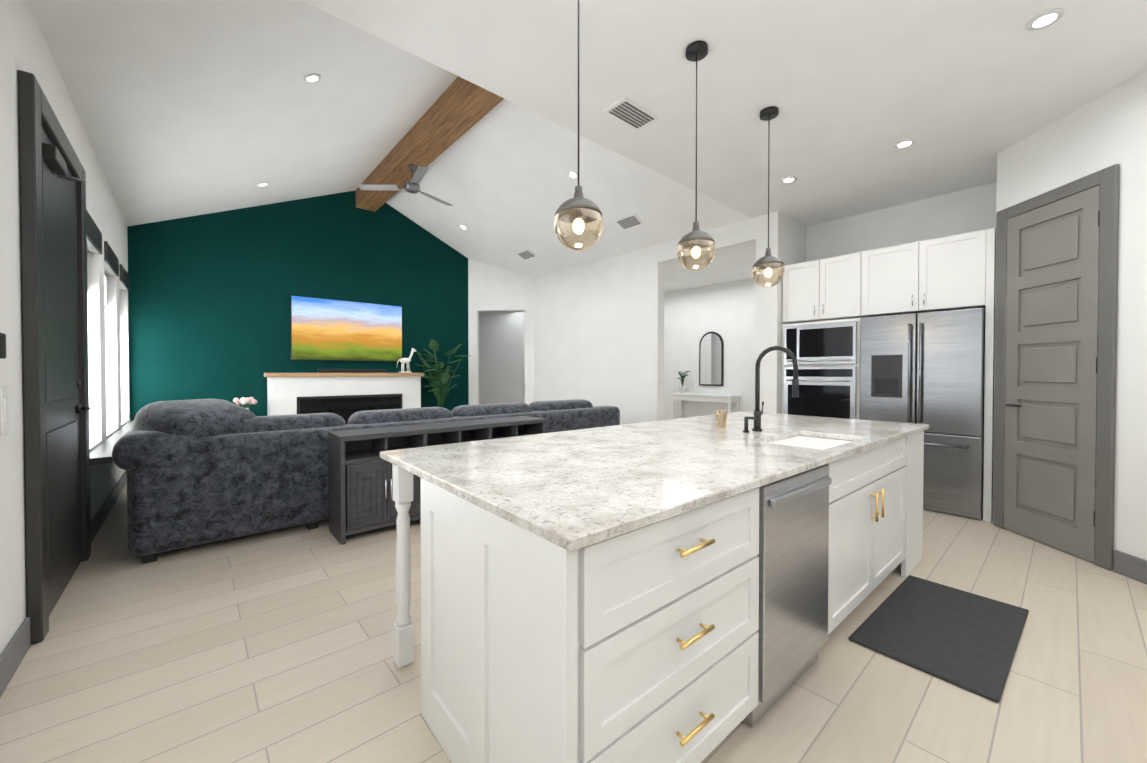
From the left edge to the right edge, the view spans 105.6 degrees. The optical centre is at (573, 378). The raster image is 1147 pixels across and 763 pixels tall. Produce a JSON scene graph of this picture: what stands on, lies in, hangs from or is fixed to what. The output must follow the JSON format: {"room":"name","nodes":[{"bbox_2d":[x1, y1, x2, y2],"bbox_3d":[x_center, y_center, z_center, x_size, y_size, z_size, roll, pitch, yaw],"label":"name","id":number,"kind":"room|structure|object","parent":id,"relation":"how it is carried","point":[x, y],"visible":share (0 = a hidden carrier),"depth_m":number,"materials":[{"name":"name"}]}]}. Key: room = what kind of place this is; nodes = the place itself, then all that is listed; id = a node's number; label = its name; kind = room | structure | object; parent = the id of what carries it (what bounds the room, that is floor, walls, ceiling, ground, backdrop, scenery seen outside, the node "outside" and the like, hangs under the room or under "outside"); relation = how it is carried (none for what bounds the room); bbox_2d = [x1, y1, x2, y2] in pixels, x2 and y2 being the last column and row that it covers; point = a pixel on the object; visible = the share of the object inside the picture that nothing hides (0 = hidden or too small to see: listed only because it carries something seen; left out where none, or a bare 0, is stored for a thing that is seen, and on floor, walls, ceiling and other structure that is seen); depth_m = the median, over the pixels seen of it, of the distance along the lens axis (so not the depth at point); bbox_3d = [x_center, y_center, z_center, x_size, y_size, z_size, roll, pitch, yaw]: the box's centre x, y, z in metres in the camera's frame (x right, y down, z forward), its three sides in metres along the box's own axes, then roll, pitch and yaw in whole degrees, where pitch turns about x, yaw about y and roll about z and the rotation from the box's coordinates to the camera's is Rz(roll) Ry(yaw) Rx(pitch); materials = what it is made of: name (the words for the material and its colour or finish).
{"room":"kitchen and living room","nodes":[
{"label":"kitchen and living room","id":0,"kind":"room"},
{"bbox_2d":[0,0,129,654],"bbox_3d":[-1.934,-0.411,1.208,0.150,3.300,11.250,-1,1,-41],"label":"wall","id":1,"kind":"structure","parent":0,"point":[24,46],"depth_m":2.07,"materials":[{"name":"white paint"}]},
{"bbox_2d":[0,333,5,358],"bbox_3d":[-2.269,-0.128,1.723,0.019,0.100,0.060,-1,1,-41],"label":"switch plate","id":2,"kind":"object","parent":1,"relation":"attached to","point":[2,336],"depth_m":1.72,"materials":[{"name":"black plastic"}]},
{"bbox_2d":[0,386,8,435],"bbox_3d":[-2.318,0.132,1.776,0.011,0.200,0.080,-1,1,-41],"label":"switch plate","id":3,"kind":"object","parent":1,"relation":"attached to","point":[4,414],"depth_m":1.76,"materials":[{"name":"white plastic"}]},
{"bbox_2d":[0,617,30,696],"bbox_3d":[-0.375,1.190,-0.423,0.015,0.140,6.410,-1,1,-41],"label":"baseboard","id":4,"kind":"structure","parent":1,"relation":"attached to","point":[14,652],"depth_m":1.81,"materials":[{"name":"grey wood"}]},
{"bbox_2d":[18,70,90,644],"bbox_3d":[-2.888,-0.088,2.490,0.096,2.618,1.290,-1,1,-41],"label":"entry door","id":5,"kind":"structure","parent":1,"relation":"in","point":[53,239],"depth_m":2.27,"materials":[{"name":"black wood"}]},
{"bbox_2d":[86,210,101,290],"bbox_3d":[-3.768,-0.344,3.332,0.150,1.748,0.830,-1,1,-41],"label":"window","id":6,"kind":"structure","parent":1,"relation":"in","point":[94,234],"depth_m":3.39,"materials":[{"name":"black glass"}]},
{"bbox_2d":[91,470,126,542],"bbox_3d":[-4.416,1.131,4.186,0.015,0.140,3.230,-1,1,-41],"label":"baseboard","id":7,"kind":"structure","parent":1,"relation":"attached to","point":[99,518],"depth_m":3.79,"materials":[{"name":"grey wood"}]},
{"bbox_2d":[104,241,118,306],"bbox_3d":[-4.507,-0.355,4.174,0.150,1.748,0.830,-1,1,-41],"label":"window","id":8,"kind":"structure","parent":1,"relation":"in","point":[111,259],"depth_m":4.21,"materials":[{"name":"black glass"}]},
{"bbox_2d":[90,421,132,464],"bbox_3d":[-4.369,0.563,4.226,0.149,0.045,3.180,-1,1,-41],"label":"window sill","id":9,"kind":"structure","parent":1,"relation":"attached to","point":[101,453],"depth_m":3.41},
{"bbox_2d":[120,264,129,290],"bbox_3d":[-5.219,-0.365,4.986,0.150,1.748,0.790,-1,1,-41],"label":"window","id":10,"kind":"structure","parent":1,"relation":"in","point":[124,278],"depth_m":4.92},
{"bbox_2d":[127,191,468,420],"bbox_3d":[-3.807,-1.134,6.938,4.600,4.600,0.150,-1,1,-41],"label":"wall","id":11,"kind":"structure","parent":0,"point":[209,304],"depth_m":6.29,"materials":[{"name":"teal paint"}]},
{"bbox_2d":[290,295,401,361],"bbox_3d":[-3.583,-0.755,6.999,1.630,0.960,0.054,-1,1,-41],"label":"tv","id":12,"kind":"object","parent":11,"relation":"attached to","point":[323,329],"visible":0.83,"depth_m":6.91,"materials":[{"name":"multicoloured glass"}]},
{"bbox_2d":[28,0,750,277],"bbox_3d":[-1.755,-2.479,5.263,5.900,1.409,5.350,-1,1,-41],"label":"ceiling","id":13,"kind":"structure","parent":0,"point":[186,108],"depth_m":4.35,"materials":[{"name":"white paint"}]},
{"bbox_2d":[257,182,268,186],"bbox_3d":[-3.885,-2.424,5.451,0.123,0.061,0.130,-1,1,-41],"label":"recessed light","id":14,"kind":"object","parent":13,"relation":"in","point":[263,184],"visible":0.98,"depth_m":5.43,"materials":[{"name":"white plastic"}]},
{"bbox_2d":[303,73,320,82],"bbox_3d":[-2.112,-2.426,3.520,0.123,0.061,0.130,-1,1,-41],"label":"recessed light","id":15,"kind":"object","parent":13,"relation":"in","point":[312,77],"visible":0.96,"depth_m":3.51,"materials":[{"name":"white plastic"}]},
{"bbox_2d":[355,76,503,211],"bbox_3d":[-1.705,-2.907,5.201,0.300,0.330,5.200,-1,1,-41],"label":"ridge beam","id":16,"kind":"structure","parent":13,"relation":"attached to","point":[458,108],"depth_m":5.02,"materials":[{"name":"brown wood"}]},
{"bbox_2d":[357,164,452,205],"bbox_3d":[-1.991,-2.583,5.607,1.215,0.330,1.160,-1,1,-41],"label":"ceiling fan","id":17,"kind":"object","parent":16,"relation":"hanging from","point":[412,185],"visible":1,"depth_m":5.61,"materials":[{"name":"metal"}]},
{"bbox_2d":[516,249,536,259],"bbox_3d":[-0.811,-2.130,7.524,0.185,0.089,0.360,-1,1,-41],"label":"ceiling vent","id":18,"kind":"object","parent":13,"relation":"in","point":[526,254],"visible":1,"depth_m":7.50,"materials":[{"name":"white metal"}]},
{"bbox_2d":[568,170,577,178],"bbox_3d":[-0.006,-2.480,5.313,0.123,0.061,0.130,-1,1,-41],"label":"recessed light","id":19,"kind":"object","parent":13,"relation":"in","point":[572,174],"visible":0.92,"depth_m":5.30,"materials":[{"name":"white plastic"}]},
{"bbox_2d":[615,214,643,229],"bbox_3d":[0.743,-2.086,5.828,0.185,0.089,0.360,-1,1,-41],"label":"ceiling vent","id":20,"kind":"object","parent":13,"relation":"in","point":[630,221],"visible":1,"depth_m":5.81,"materials":[{"name":"white metal"}]},
{"bbox_2d":[468,259,533,404],"bbox_3d":[-1.364,-0.803,8.419,1.323,3.900,0.120,0,1,4],"label":"wall","id":21,"kind":"structure","parent":0,"point":[492,288],"depth_m":8.36,"materials":[{"name":"white paint"}]},
{"bbox_2d":[479,311,524,403],"bbox_3d":[-1.277,-0.263,9.172,2.600,2.800,1.380,0,1,4],"label":"wall","id":22,"kind":"structure","parent":0,"point":[501,356],"depth_m":9.78,"materials":[{"name":"white paint"}]},
{"bbox_2d":[0,483,1146,762],"bbox_3d":[0.816,1.243,4.805,9.100,0.100,13.400,-1,1,-41],"label":"floor","id":23,"kind":"structure","parent":0,"point":[276,645],"depth_m":1.82,"materials":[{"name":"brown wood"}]},
{"bbox_2d":[264,373,423,423],"bbox_3d":[-3.517,0.540,6.894,2.230,1.248,0.328,-1,1,-41],"label":"fireplace","id":24,"kind":"object","parent":23,"relation":"on","point":[345,396],"visible":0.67,"depth_m":6.68,"materials":[{"name":"white wood"}]},
{"bbox_2d":[318,369,385,372],"bbox_3d":[-3.501,-0.115,6.921,0.980,0.059,0.100,-1,1,-41],"label":"soundbar","id":25,"kind":"object","parent":24,"relation":"on","point":[351,370],"visible":1,"depth_m":6.87,"materials":[{"name":"black plastic"}]},
{"bbox_2d":[397,348,415,372],"bbox_3d":[-2.856,-0.305,7.444,0.336,0.426,0.100,-1,1,-41],"label":"sculpture","id":26,"kind":"object","parent":24,"relation":"on","point":[405,360],"visible":1,"depth_m":7.42,"materials":[{"name":"white ceramic"}]},
{"bbox_2d":[112,399,619,563],"bbox_3d":[-1.889,0.664,5.152,4.720,1.045,2.380,-1,1,-41],"label":"sofa","id":27,"kind":"object","parent":23,"relation":"on","point":[201,471],"visible":0.69,"depth_m":3.16,"materials":[{"name":"fabric"}]},
{"bbox_2d":[328,416,545,544],"bbox_3d":[-1.100,0.808,3.905,1.880,0.788,0.398,-1,1,-41],"label":"console table","id":28,"kind":"object","parent":23,"relation":"on","point":[360,485],"visible":0.44,"depth_m":3.38,"materials":[{"name":"grey wood"}]},
{"bbox_2d":[414,339,470,407],"bbox_3d":[-2.317,0.255,7.705,0.847,1.798,0.887,-1,1,-41],"label":"floor plant","id":29,"kind":"object","parent":23,"relation":"on","point":[437,385],"visible":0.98,"depth_m":7.61,"materials":[{"name":"green plant"}]},
{"bbox_2d":[392,427,928,762],"bbox_3d":[0.782,0.786,2.397,3.116,0.873,1.292,-1,1,-41],"label":"kitchen island","id":30,"kind":"object","parent":23,"relation":"on","point":[697,589],"depth_m":1.30,"materials":[{"name":"wood"}]},
{"bbox_2d":[380,411,928,550],"bbox_3d":[0.765,0.333,2.426,3.152,0.030,1.390,-1,1,-41],"label":"island countertop","id":31,"kind":"structure","parent":30,"relation":"on","point":[582,489],"depth_m":1.64,"materials":[{"name":"white stone"}]},
{"bbox_2d":[716,409,727,427],"bbox_3d":[0.944,0.258,2.775,0.072,0.110,0.071,-1,1,-41],"label":"glass cup","id":32,"kind":"object","parent":31,"relation":"on","point":[719,412],"visible":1,"depth_m":2.75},
{"bbox_2d":[743,416,754,432],"bbox_3d":[1.020,0.270,2.531,0.036,0.093,0.068,-1,1,-41],"label":"soap dispenser","id":33,"kind":"object","parent":31,"relation":"on","point":[746,418],"visible":1,"depth_m":2.53,"materials":[{"name":"metal"}]},
{"bbox_2d":[752,346,798,430],"bbox_3d":[1.187,0.065,2.541,0.105,0.502,0.265,-1,1,-41],"label":"faucet","id":34,"kind":"object","parent":31,"relation":"on","point":[758,413],"visible":1,"depth_m":2.58,"materials":[{"name":"black metal"}]},
{"bbox_2d":[764,431,847,446],"bbox_3d":[1.247,0.457,2.294,0.632,0.238,0.387,-1,1,-41],"label":"sink","id":35,"kind":"object","parent":31,"relation":"in","point":[801,440],"depth_m":2.43,"materials":[{"name":"white ceramic"}]},
{"bbox_2d":[670,392,740,418],"bbox_3d":[2.646,0.730,8.863,0.370,0.818,1.400,-1,1,-41],"label":"console","id":36,"kind":"object","parent":23,"relation":"on","point":[729,399],"visible":0.71,"depth_m":8.72},
{"bbox_2d":[676,371,689,392],"bbox_3d":[2.331,0.082,9.209,0.244,0.467,0.299,-1,1,-41],"label":"potted plant","id":37,"kind":"object","parent":36,"relation":"on","point":[682,387],"visible":1,"depth_m":9.16,"materials":[{"name":"green plant"}]},
{"bbox_2d":[781,315,860,418],"bbox_3d":[2.859,0.291,4.861,0.718,1.798,0.770,-1,1,-41],"label":"double wall oven","id":38,"kind":"object","parent":23,"relation":"on","point":[826,352],"depth_m":4.58,"materials":[{"name":"metal"}]},
{"bbox_2d":[859,308,985,519],"bbox_3d":[3.381,0.300,4.202,0.800,1.798,0.890,-1,1,-41],"label":"fridge","id":39,"kind":"object","parent":23,"relation":"on","point":[928,368],"visible":0.73,"depth_m":3.85,"materials":[{"name":"silver metal"}]},
{"bbox_2d":[848,575,1028,702],"bbox_3d":[1.833,1.218,2.158,1.017,0.015,0.544,-1,1,-41],"label":"kitchen mat","id":40,"kind":"object","parent":23,"relation":"on","point":[968,641],"visible":0.98,"depth_m":2.07,"materials":[{"name":"rubber"}]},
{"bbox_3d":[-4.381,0.889,5.829,0.440,0.578,0.440,-1,1,-41],"label":"side table","id":41,"kind":"object","parent":23,"relation":"on","visible":0},
{"bbox_2d":[233,397,256,409],"bbox_3d":[-4.398,0.427,5.828,0.258,0.344,0.257,-1,1,-41],"label":"flower vase","id":42,"kind":"object","parent":41,"relation":"on","point":[246,401],"visible":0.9,"depth_m":5.78,"materials":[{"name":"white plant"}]},
{"bbox_2d":[534,217,755,424],"bbox_3d":[0.732,-0.482,6.737,0.150,3.300,4.350,-1,1,-41],"label":"wall","id":43,"kind":"structure","parent":0,"point":[590,318],"depth_m":6.78,"materials":[{"name":"white paint"}]},
{"bbox_2d":[664,278,755,419],"bbox_3d":[2.981,-0.509,8.874,0.150,3.300,4.900,-1,1,-41],"label":"wall","id":44,"kind":"structure","parent":0,"point":[725,311],"depth_m":8.95,"materials":[{"name":"white paint"}]},
{"bbox_2d":[699,332,723,385],"bbox_3d":[2.818,-0.395,8.920,0.033,1.110,0.540,-1,1,-41],"label":"arched mirror","id":45,"kind":"object","parent":44,"relation":"attached to","point":[711,358],"visible":0.98,"depth_m":8.89,"materials":[{"name":"white mirror"}]},
{"bbox_2d":[302,0,1146,292],"bbox_3d":[0.816,-1.907,4.764,9.100,0.100,13.400,-1,1,-41],"label":"ceiling","id":46,"kind":"structure","parent":0,"point":[962,93],"depth_m":2.65,"materials":[{"name":"white paint"}]},
{"bbox_2d":[554,0,602,250],"bbox_3d":[0.021,-1.181,1.842,0.210,1.274,0.210,-1,1,-41],"label":"pendant light","id":47,"kind":"object","parent":46,"relation":"hanging from","point":[578,210],"visible":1,"depth_m":1.83,"materials":[{"name":"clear glass"}]},
{"bbox_2d":[603,97,658,129],"bbox_3d":[0.404,-1.826,3.021,0.360,0.016,0.200,-1,1,-41],"label":"ceiling vent","id":48,"kind":"object","parent":46,"relation":"in","point":[629,112],"visible":0.98,"depth_m":3.00,"materials":[{"name":"white metal"}]},
{"bbox_2d":[677,41,715,270],"bbox_3d":[0.683,-1.214,2.422,0.210,1.224,0.210,-1,1,-41],"label":"pendant light","id":49,"kind":"object","parent":46,"relation":"hanging from","point":[695,240],"visible":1,"depth_m":2.41,"materials":[{"name":"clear glass"}]},
{"bbox_2d":[752,106,784,286],"bbox_3d":[1.345,-1.231,3.002,0.210,1.204,0.210,-1,1,-41],"label":"pendant light","id":50,"kind":"object","parent":46,"relation":"hanging from","point":[768,262],"visible":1,"depth_m":2.99,"materials":[{"name":"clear glass"}]},
{"bbox_2d":[781,176,796,182],"bbox_3d":[2.002,-1.841,4.050,0.130,0.012,0.130,-1,1,-41],"label":"recessed light","id":51,"kind":"object","parent":46,"relation":"in","point":[790,179],"visible":0.92,"depth_m":4.03,"materials":[{"name":"white plastic"}]},
{"bbox_2d":[894,139,914,148],"bbox_3d":[2.591,-1.833,3.409,0.130,0.012,0.130,-1,1,-41],"label":"recessed light","id":52,"kind":"object","parent":46,"relation":"in","point":[904,143],"visible":0.96,"depth_m":3.40,"materials":[{"name":"white plastic"}]},
{"bbox_2d":[1026,8,1063,30],"bbox_3d":[2.392,-1.817,2.210,0.130,0.012,0.130,-1,1,-41],"label":"recessed light","id":53,"kind":"object","parent":46,"relation":"in","point":[1045,19],"visible":0.92,"depth_m":2.20,"materials":[{"name":"white plastic"}]},
{"bbox_2d":[755,211,806,413],"bbox_3d":[2.549,-0.463,5.271,0.950,3.300,0.250,-1,1,-41],"label":"wall","id":54,"kind":"structure","parent":0,"point":[787,239],"depth_m":4.95,"materials":[{"name":"white paint"}]},
{"bbox_2d":[806,182,996,261],"bbox_3d":[3.509,-0.457,4.783,0.150,3.300,1.750,-1,1,-41],"label":"wall","id":55,"kind":"structure","parent":0,"point":[973,209],"depth_m":4.62,"materials":[{"name":"white paint"}]},
{"bbox_2d":[782,253,852,322],"bbox_3d":[2.891,-0.947,4.830,0.690,0.640,0.835,-1,1,-41],"label":"upper cabinet","id":56,"kind":"object","parent":55,"relation":"attached to","point":[829,303],"depth_m":4.63,"materials":[{"name":"wood"}]},
{"bbox_2d":[853,228,995,317],"bbox_3d":[3.403,-0.940,4.246,0.690,0.640,0.968,-1,1,-41],"label":"upper cabinet","id":57,"kind":"object","parent":55,"relation":"attached to","point":[954,272],"depth_m":3.95,"materials":[{"name":"wood"}]},
{"bbox_2d":[993,71,1146,570],"bbox_3d":[3.359,-0.408,0.940,0.120,3.300,5.300,0,1,4],"label":"wall","id":58,"kind":"structure","parent":0,"point":[1106,130],"depth_m":2.70,"materials":[{"name":"white paint"}]},
{"bbox_2d":[993,164,1119,569],"bbox_3d":[3.429,-0.067,3.150,0.598,2.558,0.598,-1,1,-41],"label":"pantry door","id":59,"kind":"structure","parent":58,"relation":"in","point":[1055,359],"depth_m":3.07,"materials":[{"name":"grey wood"}]},
{"bbox_2d":[1114,550,1146,583],"bbox_3d":[3.266,1.177,0.581,0.015,0.140,4.330,0,1,4],"label":"baseboard","id":60,"kind":"structure","parent":58,"relation":"attached to","point":[1130,566],"depth_m":2.65,"materials":[{"name":"grey wood"}]}
]}

